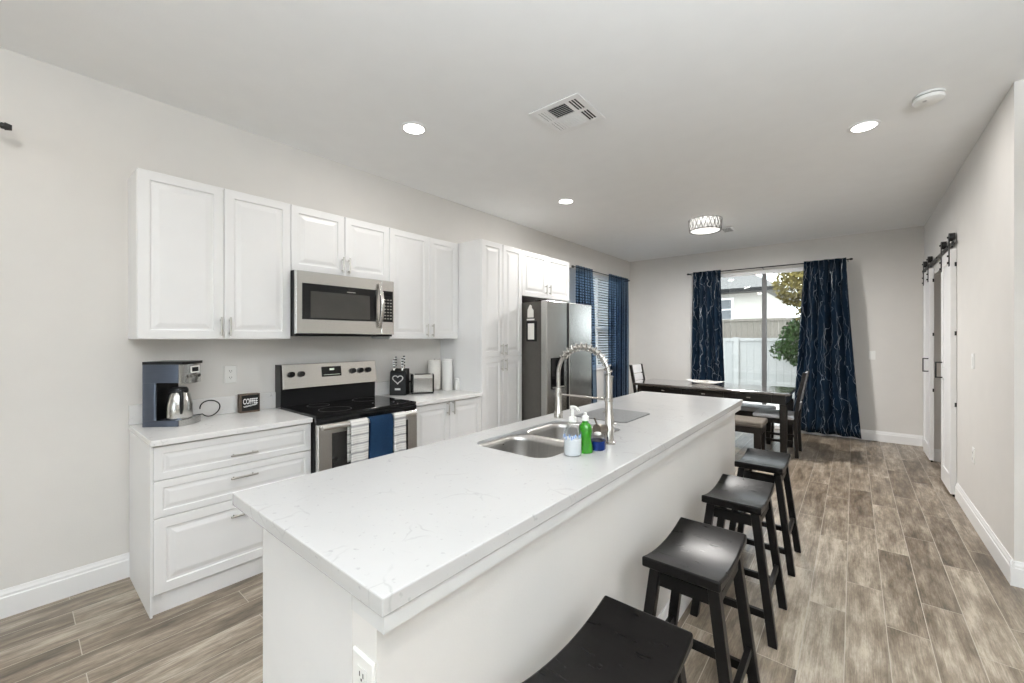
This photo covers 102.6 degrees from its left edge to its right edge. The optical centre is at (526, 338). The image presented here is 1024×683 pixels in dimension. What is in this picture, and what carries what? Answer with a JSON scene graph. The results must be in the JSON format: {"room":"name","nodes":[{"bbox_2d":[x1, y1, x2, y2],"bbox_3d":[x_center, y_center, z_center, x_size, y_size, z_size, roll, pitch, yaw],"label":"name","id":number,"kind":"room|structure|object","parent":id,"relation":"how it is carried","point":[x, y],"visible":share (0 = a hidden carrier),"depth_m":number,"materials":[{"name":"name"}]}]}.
{"room":"kitchen","nodes":[
{"label":"kitchen","id":0,"kind":"room"},
{"bbox_2d":[0,47,629,589],"bbox_3d":[-1.886,-0.027,3.005,0.120,2.810,12.350,0,0,39],"label":"wall","id":1,"kind":"structure","parent":0,"point":[71,371],"depth_m":2.28,"materials":[{"name":"paint"}]},
{"bbox_2d":[0,122,11,130],"bbox_3d":[-3.132,-1.022,1.258,0.105,0.038,1.935,0,0,39],"label":"curtain rod","id":2,"kind":"object","parent":1,"relation":"attached to","point":[5,126],"visible":1,"depth_m":1.97,"materials":[{"name":"black metal"}]},
{"bbox_2d":[0,552,128,618],"bbox_3d":[-1.870,1.310,2.914,0.016,0.137,12.229,0,0,39],"label":"baseboard","id":3,"kind":"structure","parent":1,"relation":"attached to","point":[33,594],"depth_m":2.17,"materials":[{"name":"white paint"}]},
{"bbox_2d":[129,392,275,424],"bbox_3d":[-2.062,0.445,2.670,0.019,0.114,0.767,0,0,39],"label":"backsplash","id":4,"kind":"structure","parent":1,"relation":"attached to","point":[229,404],"depth_m":2.69,"materials":[{"name":"white stone"}]},
{"bbox_2d":[128,168,290,338],"bbox_3d":[-1.950,-0.457,2.582,0.304,0.926,0.771,0,0,39],"label":"upper cabinet","id":5,"kind":"object","parent":1,"relation":"attached to","point":[205,261],"visible":1,"depth_m":2.43,"materials":[{"name":"white wood"}]},
{"bbox_2d":[224,365,236,382],"bbox_3d":[-1.997,0.243,2.762,0.008,0.116,0.072,0,0,39],"label":"wall outlet","id":6,"kind":"object","parent":1,"relation":"attached to","point":[230,372],"visible":1,"depth_m":2.76,"materials":[{"name":"white plastic"}]},
{"bbox_2d":[291,204,388,280],"bbox_3d":[-1.472,-0.694,3.181,0.304,0.453,0.761,0,0,39],"label":"upper cabinet","id":7,"kind":"object","parent":1,"relation":"attached to","point":[321,242],"visible":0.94,"depth_m":3.07,"materials":[{"name":"white wood"}]},
{"bbox_2d":[291,270,393,336],"bbox_3d":[-1.429,-0.239,3.146,0.414,0.451,0.756,0,0,39],"label":"microwave","id":8,"kind":"object","parent":7,"relation":"attached to","point":[322,304],"visible":0.98,"depth_m":3.00,"materials":[{"name":"silver metal"}]},
{"bbox_2d":[375,377,441,394],"bbox_3d":[-1.108,0.445,3.867,0.019,0.114,0.758,0,0,39],"label":"backsplash","id":9,"kind":"structure","parent":1,"relation":"attached to","point":[381,388],"depth_m":3.64,"materials":[{"name":"white stone"}]},
{"bbox_2d":[372,228,457,338],"bbox_3d":[-0.999,-0.457,3.776,0.304,0.926,0.757,0,0,39],"label":"upper cabinet","id":10,"kind":"object","parent":1,"relation":"attached to","point":[423,270],"visible":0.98,"depth_m":3.67,"materials":[{"name":"white wood"}]},
{"bbox_2d":[522,250,568,302],"bbox_3d":[0.015,-0.683,4.796,0.620,0.478,0.908,0,0,39],"label":"upper cabinet","id":11,"kind":"object","parent":1,"relation":"attached to","point":[543,277],"visible":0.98,"depth_m":4.59,"materials":[{"name":"white wood"}]},
{"bbox_2d":[575,273,622,370],"bbox_3d":[1.187,-0.262,6.822,0.130,1.560,1.590,0,0,39],"label":"window","id":12,"kind":"structure","parent":1,"relation":"in","point":[615,351],"depth_m":7.00,"materials":[{"name":"white paint"}]},
{"bbox_2d":[575,270,620,367],"bbox_3d":[1.197,-0.279,6.813,0.036,1.519,1.526,0,0,39],"label":"window blind","id":13,"kind":"object","parent":12,"relation":"attached to","point":[576,271],"visible":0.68,"depth_m":6.89,"materials":[{"name":"white plastic"}]},
{"bbox_2d":[571,265,629,281],"bbox_3d":[1.233,-1.046,6.740,0.102,0.033,1.950,0,0,39],"label":"curtain rod","id":14,"kind":"object","parent":1,"relation":"attached to","point":[572,266],"visible":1,"depth_m":6.58,"materials":[{"name":"black metal"}]},
{"bbox_2d":[0,0,1023,261],"bbox_3d":[1.052,-1.507,0.588,7.887,0.150,12.630,0,0,39],"label":"ceiling","id":15,"kind":"structure","parent":0,"point":[742,112],"depth_m":2.38,"materials":[{"name":"paint"}]},
{"bbox_2d":[400,121,426,134],"bbox_3d":[-0.771,-1.428,2.796,0.176,0.008,0.176,0,0,39],"label":"recessed light","id":16,"kind":"object","parent":15,"relation":"in","point":[410,127],"visible":1,"depth_m":2.79,"materials":[{"name":"white paint"}]},
{"bbox_2d":[557,198,573,203],"bbox_3d":[0.405,-1.428,4.280,0.176,0.008,0.176,0,0,39],"label":"recessed light","id":17,"kind":"object","parent":15,"relation":"in","point":[563,200],"visible":1,"depth_m":4.28,"materials":[{"name":"white paint"}]},
{"bbox_2d":[529,92,605,134],"bbox_3d":[0.260,-1.426,2.629,0.360,0.012,0.347,0,0,39],"label":"ceiling vent","id":18,"kind":"object","parent":15,"relation":"in","point":[572,112],"visible":1,"depth_m":2.62,"materials":[{"name":"white metal"}]},
{"bbox_2d":[688,215,722,234],"bbox_3d":[2.145,-1.358,4.939,0.384,0.146,0.384,0,0,39],"label":"flush light","id":19,"kind":"object","parent":15,"relation":"attached to","point":[706,224],"visible":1,"depth_m":4.82,"materials":[{"name":"metal"}]},
{"bbox_2d":[691,227,719,233],"bbox_3d":[2.145,-1.291,4.939,0.320,0.012,0.320,0,0,39],"label":"diffuser","id":20,"kind":"object","parent":19,"relation":"attached to","point":[695,230],"depth_m":4.90,"materials":[{"name":"white plastic"}]},
{"bbox_2d":[721,226,736,232],"bbox_3d":[2.635,-1.426,5.393,0.170,0.010,0.280,0,0,39],"label":"ceiling vent","id":21,"kind":"object","parent":15,"relation":"in","point":[725,229],"visible":0.86,"depth_m":5.40,"materials":[{"name":"white paint"}]},
{"bbox_2d":[847,119,880,132],"bbox_3d":[2.275,-1.428,2.769,0.176,0.008,0.176,0,0,39],"label":"recessed light","id":22,"kind":"object","parent":15,"relation":"in","point":[866,125],"visible":1,"depth_m":2.76,"materials":[{"name":"white paint"}]},
{"bbox_2d":[912,88,945,107],"bbox_3d":[2.367,-1.409,2.417,0.144,0.044,0.144,0,0,39],"label":"smoke detector","id":23,"kind":"object","parent":15,"relation":"attached to","point":[932,96],"visible":1,"depth_m":2.39,"materials":[{"name":"white plastic"}]},
{"bbox_2d":[0,428,1023,682],"bbox_3d":[1.027,1.428,0.556,7.887,0.100,12.550,0,0,39],"label":"floor","id":24,"kind":"structure","parent":0,"point":[893,582],"depth_m":2.05,"materials":[{"name":"brown wood"}]},
{"bbox_2d":[129,423,310,618],"bbox_3d":[-1.820,0.956,2.478,0.602,0.844,0.764,0,0,39],"label":"base cabinet","id":25,"kind":"object","parent":24,"relation":"on","point":[188,540],"visible":0.79,"depth_m":2.20,"materials":[{"name":"white wood"}]},
{"bbox_2d":[129,392,312,446],"bbox_3d":[-1.833,0.461,2.487,0.606,0.145,0.767,0,0,39],"label":"countertop","id":26,"kind":"structure","parent":25,"relation":"on","point":[227,421],"depth_m":2.45,"materials":[{"name":"white stone"}]},
{"bbox_2d":[142,360,202,426],"bbox_3d":[-2.069,0.319,2.404,0.230,0.368,0.170,0,0,-5],"label":"coffee maker","id":27,"kind":"object","parent":26,"relation":"on","point":[158,377],"visible":0.96,"depth_m":2.33,"materials":[{"name":"blue metal"}]},
{"bbox_2d":[165,387,192,419],"bbox_3d":[-2.031,0.376,2.393,0.129,0.182,0.135,0,0,-5],"label":"carafe","id":28,"kind":"object","parent":27,"relation":"on","point":[179,404],"visible":1,"depth_m":2.35,"materials":[{"name":"silver metal"}]},
{"bbox_2d":[195,400,220,416],"bbox_3d":[-2.041,0.448,2.613,0.031,0.107,0.147,0,0,39],"label":"power cord","id":29,"kind":"object","parent":26,"relation":"on","point":[206,400],"visible":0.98,"depth_m":2.62,"materials":[{"name":"black plastic"}]},
{"bbox_2d":[238,392,259,412],"bbox_3d":[-1.897,0.440,2.799,0.053,0.124,0.118,0,0,39],"label":"coffee sign","id":30,"kind":"object","parent":26,"relation":"on","point":[247,402],"visible":1,"depth_m":2.78,"materials":[{"name":"brown wood"}]},
{"bbox_2d":[275,360,416,472],"bbox_3d":[-1.313,0.773,3.052,0.710,1.170,0.762,0,0,39],"label":"range","id":31,"kind":"object","parent":24,"relation":"on","point":[333,394],"visible":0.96,"depth_m":3.00,"materials":[{"name":"silver metal"}]},
{"bbox_2d":[281,395,415,418],"bbox_3d":[-1.308,0.499,3.051,0.552,0.020,0.758,0,0,39],"label":"cooktop","id":32,"kind":"object","parent":31,"relation":"in","point":[353,405],"depth_m":2.98,"materials":[{"name":"black glass"}]},
{"bbox_2d":[347,417,368,462],"bbox_3d":[-1.126,0.738,2.737,0.058,0.400,0.128,0,0,39],"label":"striped towel","id":33,"kind":"object","parent":31,"relation":"hanging from","point":[358,432],"visible":0.88,"depth_m":2.72,"materials":[{"name":"white fabric"}]},
{"bbox_2d":[367,413,392,458],"bbox_3d":[-1.026,0.728,2.866,0.055,0.380,0.181,0,0,39],"label":"towel","id":34,"kind":"object","parent":31,"relation":"hanging from","point":[380,426],"visible":0.8,"depth_m":2.84,"materials":[{"name":"blue fabric"}]},
{"bbox_2d":[391,411,405,452],"bbox_3d":[-0.933,0.738,2.979,0.057,0.401,0.100,0,0,39],"label":"striped towel","id":35,"kind":"object","parent":31,"relation":"hanging from","point":[399,421],"visible":0.74,"depth_m":2.97,"materials":[{"name":"white fabric"}]},
{"bbox_2d":[417,396,480,446],"bbox_3d":[-0.867,0.956,3.675,0.602,0.844,0.756,0,0,39],"label":"base cabinet","id":36,"kind":"object","parent":24,"relation":"on","point":[436,422],"visible":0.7,"depth_m":3.48,"materials":[{"name":"white wood"}]},
{"bbox_2d":[375,377,482,405],"bbox_3d":[-0.879,0.461,3.684,0.606,0.145,0.758,0,0,39],"label":"countertop","id":37,"kind":"structure","parent":36,"relation":"on","point":[381,388],"depth_m":3.60,"materials":[{"name":"white stone"}]},
{"bbox_2d":[389,368,408,394],"bbox_3d":[-1.136,0.387,3.653,0.144,0.231,0.111,0,0,1],"label":"knife block","id":38,"kind":"object","parent":37,"relation":"on","point":[399,380],"visible":0.98,"depth_m":3.61,"materials":[{"name":"black plastic"}]},
{"bbox_2d":[401,358,403,370],"bbox_3d":[-1.104,0.233,3.635,0.020,0.111,0.018,0,0,1],"label":"kitchen knife","id":39,"kind":"object","parent":38,"relation":"on","point":[402,359],"visible":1,"depth_m":3.63,"materials":[{"name":"silver metal"}]},
{"bbox_2d":[409,373,433,393],"bbox_3d":[-0.970,0.415,3.774,0.218,0.174,0.141,0,0,-15],"label":"toaster","id":40,"kind":"object","parent":37,"relation":"on","point":[423,383],"visible":1,"depth_m":3.71,"materials":[{"name":"silver metal"}]},
{"bbox_2d":[428,358,440,390],"bbox_3d":[-0.900,0.350,3.990,0.132,0.305,0.132,0,0,39],"label":"paper towel roll","id":41,"kind":"object","parent":37,"relation":"on","point":[434,366],"visible":0.81,"depth_m":3.94,"materials":[{"name":"white paper"}]},
{"bbox_2d":[442,359,452,390],"bbox_3d":[-0.771,0.352,3.975,0.098,0.301,0.098,0,0,39],"label":"canister","id":42,"kind":"object","parent":37,"relation":"on","point":[447,364],"visible":1,"depth_m":3.94,"materials":[{"name":"white plastic"}]},
{"bbox_2d":[455,378,459,389],"bbox_3d":[-0.674,0.444,3.969,0.048,0.117,0.048,0,0,39],"label":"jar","id":43,"kind":"object","parent":37,"relation":"on","point":[457,382],"visible":1,"depth_m":3.95,"materials":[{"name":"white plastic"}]},
{"bbox_2d":[441,239,521,430],"bbox_3d":[-0.453,0.227,4.209,0.620,2.302,0.592,0,0,39],"label":"pantry cabinet","id":44,"kind":"object","parent":24,"relation":"on","point":[486,357],"visible":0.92,"depth_m":3.97,"materials":[{"name":"white wood"}]},
{"bbox_2d":[263,405,740,682],"bbox_3d":[0.358,0.940,2.151,0.800,0.877,2.980,0,0,39],"label":"kitchen island","id":45,"kind":"object","parent":24,"relation":"on","point":[502,618],"visible":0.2,"depth_m":1.13,"materials":[{"name":"paint"}]},
{"bbox_2d":[353,646,374,682],"bbox_3d":[-0.309,0.656,0.773,0.072,0.116,0.008,0,0,39],"label":"island outlet","id":46,"kind":"object","parent":45,"relation":"attached to","point":[363,666],"visible":1,"depth_m":0.77,"materials":[{"name":"white plastic"}]},
{"bbox_2d":[357,663,366,682],"bbox_3d":[-0.311,0.634,0.771,0.034,0.028,0.002,0,0,39],"label":"socket","id":47,"kind":"object","parent":46,"relation":"attached to","point":[361,667],"depth_m":0.77,"materials":[{"name":"white plastic"}]},
{"bbox_2d":[232,391,742,617],"bbox_3d":[0.376,0.482,2.169,0.801,0.036,3.039,0,0,39],"label":"island countertop","id":48,"kind":"structure","parent":45,"relation":"on","point":[389,529],"depth_m":1.21,"materials":[{"name":"white stone"}]},
{"bbox_2d":[479,422,616,457],"bbox_3d":[0.127,0.578,1.962,0.463,0.201,0.763,0,0,39],"label":"sink","id":49,"kind":"object","parent":48,"relation":"in","point":[546,441],"visible":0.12,"depth_m":2.02,"materials":[{"name":"silver metal"}]},
{"bbox_2d":[563,405,580,455],"bbox_3d":[0.181,0.365,1.632,0.072,0.197,0.073,0,0,20],"label":"soap bottle","id":50,"kind":"object","parent":48,"relation":"on","point":[572,444],"visible":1,"depth_m":1.61,"materials":[{"name":"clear plastic"}]},
{"bbox_2d":[563,433,580,439],"bbox_3d":[0.174,0.387,1.610,0.070,0.022,0.026,0,0,19],"label":"print","id":51,"kind":"object","parent":50,"relation":"on","point":[569,437],"depth_m":1.61},
{"bbox_2d":[554,342,615,444],"bbox_3d":[0.244,0.241,1.871,0.319,0.444,0.109,0,0,39],"label":"faucet","id":52,"kind":"object","parent":48,"relation":"on","point":[607,429],"visible":0.98,"depth_m":1.81,"materials":[{"name":"silver metal"}]},
{"bbox_2d":[578,412,592,453],"bbox_3d":[0.238,0.384,1.672,0.064,0.160,0.056,0,0,39],"label":"dish soap bottle","id":53,"kind":"object","parent":48,"relation":"on","point":[585,428],"visible":0.94,"depth_m":1.65,"materials":[{"name":"green plastic"}]},
{"bbox_2d":[591,432,605,450],"bbox_3d":[0.295,0.428,1.716,0.066,0.070,0.072,0,0,39],"label":"soap bottle","id":54,"kind":"object","parent":48,"relation":"on","point":[599,444],"visible":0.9,"depth_m":1.69,"materials":[{"name":"blue plastic"}]},
{"bbox_2d":[575,408,649,422],"bbox_3d":[0.520,0.462,2.475,0.328,0.004,0.370,0,0,39],"label":"drying mat","id":55,"kind":"object","parent":48,"relation":"on","point":[620,416],"visible":0.89,"depth_m":2.44,"materials":[{"name":"grey fabric"}]},
{"bbox_2d":[521,299,590,420],"bbox_3d":[0.152,0.482,4.711,0.881,1.752,0.894,0,0,39],"label":"refrigerator","id":56,"kind":"object","parent":24,"relation":"on","point":[560,325],"visible":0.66,"depth_m":4.27,"materials":[{"name":"silver metal"}]},
{"bbox_2d":[527,305,533,317],"bbox_3d":[0.036,-0.281,4.228,0.078,0.133,0.003,0,0,39],"label":"magnet","id":57,"kind":"object","parent":56,"relation":"attached to","point":[530,312],"visible":1,"depth_m":4.23,"materials":[{"name":"white plastic"}]},
{"bbox_2d":[526,321,536,340],"bbox_3d":[0.045,-0.070,4.218,0.131,0.207,0.008,0,0,39],"label":"pad","id":58,"kind":"object","parent":56,"relation":"attached to","point":[531,326],"visible":1,"depth_m":4.21,"materials":[{"name":"white paper"}]},
{"bbox_2d":[522,595,692,682],"bbox_3d":[0.204,1.070,0.982,0.375,0.616,0.410,0,0,39],"label":"bar stool","id":59,"kind":"object","parent":24,"relation":"on","point":[620,642],"visible":1,"depth_m":1.02,"materials":[{"name":"black paint"}]},
{"bbox_2d":[629,364,644,392],"bbox_3d":[1.840,0.885,6.027,0.542,0.985,0.430,0,0,39],"label":"dining chair","id":60,"kind":"object","parent":24,"relation":"on","point":[636,368],"visible":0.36,"depth_m":6.12,"materials":[{"name":"brown wood"}]},
{"bbox_2d":[642,517,759,682],"bbox_3d":[0.628,1.070,1.514,0.375,0.616,0.410,0,0,39],"label":"bar stool","id":61,"kind":"object","parent":24,"relation":"on","point":[699,561],"visible":0.94,"depth_m":1.46,"materials":[{"name":"black paint"}]},
{"bbox_2d":[633,378,796,452],"bbox_3d":[2.463,1.002,5.505,1.883,0.752,0.760,0,0,39],"label":"dining table","id":62,"kind":"object","parent":24,"relation":"on","point":[782,396],"visible":0.8,"depth_m":5.15,"materials":[{"name":"brown wood"}]},
{"bbox_2d":[686,379,723,383],"bbox_3d":[2.444,0.599,5.635,0.496,0.050,0.230,0,0,39],"label":"bowl","id":63,"kind":"object","parent":62,"relation":"on","point":[695,381],"visible":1,"depth_m":5.61,"materials":[{"name":"white ceramic"}]},
{"bbox_2d":[690,474,787,649],"bbox_3d":[1.073,1.070,2.073,0.375,0.616,0.410,0,0,39],"label":"bar stool","id":64,"kind":"object","parent":24,"relation":"on","point":[752,496],"visible":0.88,"depth_m":1.99,"materials":[{"name":"black paint"}]},
{"bbox_2d":[735,415,767,449],"bbox_3d":[2.162,1.144,4.933,1.235,0.468,0.350,0,0,39],"label":"bench","id":65,"kind":"object","parent":24,"relation":"on","point":[746,424],"visible":0.39,"depth_m":4.53,"materials":[{"name":"beige fabric"}]},
{"bbox_2d":[735,415,767,427],"bbox_3d":[2.162,0.942,4.933,1.235,0.063,0.350,0,0,39],"label":"cushion","id":66,"kind":"object","parent":65,"relation":"on","point":[741,421],"depth_m":4.55,"materials":[{"name":"beige fabric"}]},
{"bbox_2d":[735,403,775,443],"bbox_3d":[2.810,1.144,5.790,1.180,0.468,0.360,0,0,39],"label":"bench","id":67,"kind":"object","parent":24,"relation":"on","point":[747,409],"visible":0.22,"depth_m":5.47,"materials":[{"name":"fabric"}]},
{"bbox_2d":[741,403,775,411],"bbox_3d":[2.810,0.942,5.790,1.180,0.063,0.360,0,0,39],"label":"cushion","id":68,"kind":"object","parent":67,"relation":"on","point":[745,407],"depth_m":5.47,"materials":[{"name":"fabric"}]},
{"bbox_2d":[729,448,800,576],"bbox_3d":[1.513,1.070,2.624,0.375,0.616,0.410,0,0,39],"label":"bar stool","id":69,"kind":"object","parent":24,"relation":"on","point":[774,462],"visible":0.86,"depth_m":2.54,"materials":[{"name":"black paint"}]},
{"bbox_2d":[753,371,808,458],"bbox_3d":[3.078,0.885,4.970,0.542,0.985,0.430,0,0,39],"label":"dining chair","id":70,"kind":"object","parent":24,"relation":"on","point":[794,417],"visible":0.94,"depth_m":4.84,"materials":[{"name":"wood"}]},
{"bbox_2d":[630,226,923,435],"bbox_3d":[3.844,-0.027,6.259,4.787,2.810,0.120,0,0,39],"label":"wall","id":71,"kind":"structure","parent":0,"point":[885,275],"depth_m":5.60,"materials":[{"name":"paint"}]},
{"bbox_2d":[721,267,803,428],"bbox_3d":[3.648,0.163,6.408,1.620,2.430,0.070,0,0,39],"label":"door","id":72,"kind":"structure","parent":71,"relation":"in","point":[763,273],"depth_m":6.34,"materials":[{"name":"white paint"}]},
{"bbox_2d":[687,258,852,275],"bbox_3d":[3.596,-1.076,6.291,2.195,0.033,0.135,0,0,39],"label":"curtain rod","id":73,"kind":"object","parent":71,"relation":"attached to","point":[850,258],"visible":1,"depth_m":6.22,"materials":[{"name":"black metal"}]},
{"bbox_2d":[692,270,724,382],"bbox_3d":[2.949,0.118,6.652,0.543,2.419,0.110,0,0,39],"label":"curtain","id":74,"kind":"object","parent":73,"relation":"hanging from","point":[707,332],"visible":0.74,"depth_m":6.65,"materials":[{"name":"fabric"}]},
{"bbox_2d":[794,257,860,438],"bbox_3d":[4.142,0.118,5.694,0.776,2.419,0.121,0,0,39],"label":"curtain","id":75,"kind":"object","parent":73,"relation":"hanging from","point":[825,346],"visible":0.97,"depth_m":5.67,"materials":[{"name":"fabric"}]},
{"bbox_2d":[801,430,825,435],"bbox_3d":[4.067,0.776,5.875,0.356,1.196,0.028,0,0,39],"label":"lining","id":76,"kind":"object","parent":75,"relation":"hanging from","point":[813,433],"visible":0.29,"depth_m":5.85,"materials":[{"name":"grey fabric"}]},
{"bbox_2d":[868,351,874,359],"bbox_3d":[4.652,0.231,5.531,0.072,0.116,0.009,0,0,39],"label":"wall switch","id":77,"kind":"object","parent":71,"relation":"attached to","point":[871,354],"visible":1,"depth_m":5.53,"materials":[{"name":"white plastic"}]},
{"bbox_2d":[830,429,922,446],"bbox_3d":[3.494,1.310,6.449,3.969,0.137,0.016,0,0,39],"label":"baseboard","id":78,"kind":"structure","parent":71,"relation":"attached to","point":[890,437],"depth_m":5.41,"materials":[{"name":"white paint"}]},
{"bbox_2d":[922,256,933,461],"bbox_3d":[4.637,0.228,4.774,0.090,2.300,0.514,0,0,39],"label":"door","id":79,"kind":"structure","parent":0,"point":[928,276],"depth_m":4.62,"materials":[{"name":"white paint"}]},
{"bbox_2d":[924,79,1023,562],"bbox_3d":[5.255,-0.027,2.664,3.500,2.810,3.745,0,0,39],"label":"wall","id":80,"kind":"structure","parent":0,"point":[983,204],"depth_m":2.69,"materials":[{"name":"paint"}]},
{"bbox_2d":[934,449,940,461],"bbox_3d":[4.832,1.310,4.386,0.688,0.137,0.016,0,0,39],"label":"baseboard","id":81,"kind":"structure","parent":80,"relation":"attached to","point":[937,452],"depth_m":4.58,"materials":[{"name":"white paint"}]},
{"bbox_2d":[922,233,956,496],"bbox_3d":[4.303,0.228,4.352,0.092,2.300,2.070,0,0,39],"label":"door","id":82,"kind":"structure","parent":80,"relation":"in","point":[948,262],"depth_m":3.61,"materials":[{"name":"white paint"}]},
{"bbox_2d":[972,447,974,463],"bbox_3d":[3.323,0.873,3.055,0.008,0.116,0.072,0,0,39],"label":"wall outlet","id":83,"kind":"object","parent":80,"relation":"attached to","point":[973,448],"visible":1,"depth_m":3.04,"materials":[{"name":"white plastic"}]},
{"bbox_2d":[955,482,1023,588],"bbox_3d":[5.237,1.310,2.655,3.516,0.137,3.744,0,0,39],"label":"baseboard","id":84,"kind":"structure","parent":80,"relation":"attached to","point":[1012,570],"depth_m":2.58,"materials":[{"name":"white paint"}]},
{"label":"outside","id":85,"kind":"structure","parent":0,"visible":0},
{"bbox_2d":[743,401,779,424],"bbox_3d":[8.044,1.468,14.912,22.000,0.100,18.650,0,0,39],"label":"patio","id":86,"kind":"structure","parent":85,"point":[776,405],"depth_m":8.77,"materials":[{"name":"concrete"}]},
{"bbox_2d":[721,275,795,318],"bbox_3d":[5.319,-0.977,18.111,10.750,4.790,6.040,0,0,39],"label":"neighbor house","id":87,"kind":"structure","parent":86,"relation":"on","point":[741,296],"depth_m":13.52,"materials":[{"name":"beige paint"}]},
{"bbox_2d":[723,337,796,397],"bbox_3d":[5.174,0.698,9.945,13.700,1.440,0.095,0,0,39],"label":"privacy fence","id":88,"kind":"object","parent":86,"relation":"on","point":[742,356],"visible":0.09,"depth_m":9.77,"materials":[{"name":"white plastic"}]},
{"bbox_2d":[722,317,798,337],"bbox_3d":[4.394,0.433,13.139,10.500,1.970,0.090,0,0,39],"label":"fence","id":89,"kind":"object","parent":86,"relation":"on","point":[741,328],"visible":0.1,"depth_m":11.56,"materials":[{"name":"beige wood"}]},
{"bbox_2d":[769,316,799,366],"bbox_3d":[6.043,0.462,8.563,1.770,1.916,0.797,0,0,39],"label":"shrub","id":90,"kind":"object","parent":86,"relation":"on","point":[791,334],"visible":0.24,"depth_m":8.75,"materials":[{"name":"green plant"}]},
{"bbox_2d":[771,271,802,320],"bbox_3d":[5.315,-0.208,7.256,1.748,3.258,1.030,0,0,39],"label":"tree","id":91,"kind":"object","parent":86,"relation":"on","point":[790,281],"visible":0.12,"depth_m":7.47,"materials":[{"name":"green plant"}]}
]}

